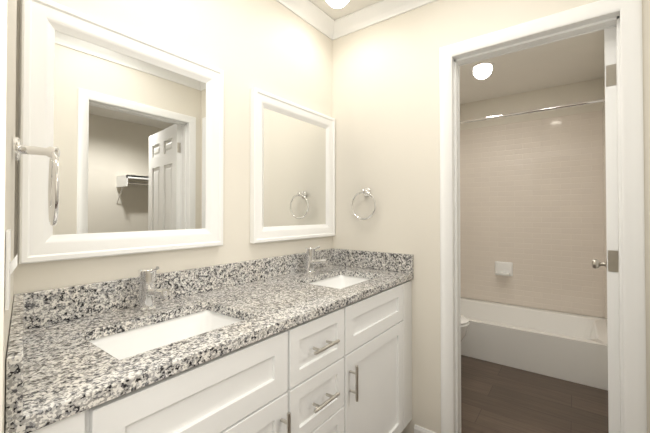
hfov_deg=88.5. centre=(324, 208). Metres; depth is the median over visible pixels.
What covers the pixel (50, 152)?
towel ring
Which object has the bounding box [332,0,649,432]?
wall
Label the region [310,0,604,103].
ceiling
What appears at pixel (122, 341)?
sink
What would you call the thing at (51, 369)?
countertop
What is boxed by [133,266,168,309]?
faucet
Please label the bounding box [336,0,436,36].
crown molding
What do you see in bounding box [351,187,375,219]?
towel ring
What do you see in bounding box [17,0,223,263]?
mirror
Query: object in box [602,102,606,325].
tile
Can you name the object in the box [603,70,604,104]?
wall
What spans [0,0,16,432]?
wall
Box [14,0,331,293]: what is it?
wall
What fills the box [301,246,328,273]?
faucet
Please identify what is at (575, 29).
door jamb
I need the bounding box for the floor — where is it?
[461,355,608,432]
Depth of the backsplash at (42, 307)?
1.12 m
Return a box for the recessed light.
[471,62,493,70]
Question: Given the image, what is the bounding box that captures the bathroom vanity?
[13,274,413,432]
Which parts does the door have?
knob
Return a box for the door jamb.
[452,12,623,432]
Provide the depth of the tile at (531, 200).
3.24 m
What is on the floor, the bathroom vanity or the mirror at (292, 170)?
the bathroom vanity
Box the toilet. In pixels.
[461,315,468,340]
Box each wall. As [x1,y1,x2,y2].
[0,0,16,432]
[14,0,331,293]
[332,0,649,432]
[460,78,602,317]
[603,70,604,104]
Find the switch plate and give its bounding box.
[5,229,17,309]
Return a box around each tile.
[460,110,603,317]
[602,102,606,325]
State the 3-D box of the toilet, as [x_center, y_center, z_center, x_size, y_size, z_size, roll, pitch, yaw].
[0.778,0.881,2.674,0.714,0.763,0.484,-1,-1,37]
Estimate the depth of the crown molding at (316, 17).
1.95 m
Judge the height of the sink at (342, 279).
0.151 m
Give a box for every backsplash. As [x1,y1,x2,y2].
[10,248,336,329]
[333,250,412,273]
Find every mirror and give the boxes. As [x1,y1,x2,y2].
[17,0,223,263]
[250,87,334,242]
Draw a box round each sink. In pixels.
[81,306,248,357]
[309,270,372,289]
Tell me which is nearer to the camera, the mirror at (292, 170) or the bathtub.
the mirror at (292, 170)
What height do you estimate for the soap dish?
0.140 m
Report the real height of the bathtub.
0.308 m
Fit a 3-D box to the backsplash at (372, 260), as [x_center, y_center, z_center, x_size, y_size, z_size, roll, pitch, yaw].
[0.267,0.300,1.961,0.523,0.100,0.020,-1,-1,37]
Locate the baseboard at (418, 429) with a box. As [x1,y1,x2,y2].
[414,425,434,432]
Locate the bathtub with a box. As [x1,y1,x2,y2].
[461,297,607,390]
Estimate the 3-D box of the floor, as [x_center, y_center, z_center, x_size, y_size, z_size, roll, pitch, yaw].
[1.170,1.267,0.836,3.950,0.050,5.283,-1,-1,37]
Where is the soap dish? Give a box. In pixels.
[495,261,512,275]
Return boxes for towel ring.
[13,136,59,225]
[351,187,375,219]
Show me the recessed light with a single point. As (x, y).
(482, 67)
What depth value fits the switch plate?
0.49 m
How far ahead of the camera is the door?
1.42 m
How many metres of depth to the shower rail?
2.59 m
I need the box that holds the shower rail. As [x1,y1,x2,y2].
[460,98,604,123]
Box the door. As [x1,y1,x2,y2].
[592,27,619,432]
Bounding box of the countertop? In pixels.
[5,266,412,432]
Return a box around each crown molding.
[276,0,339,40]
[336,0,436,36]
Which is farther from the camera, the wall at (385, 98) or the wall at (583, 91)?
the wall at (583, 91)
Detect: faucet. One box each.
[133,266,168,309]
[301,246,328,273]
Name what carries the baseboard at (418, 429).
attached to the wall at (385, 98)

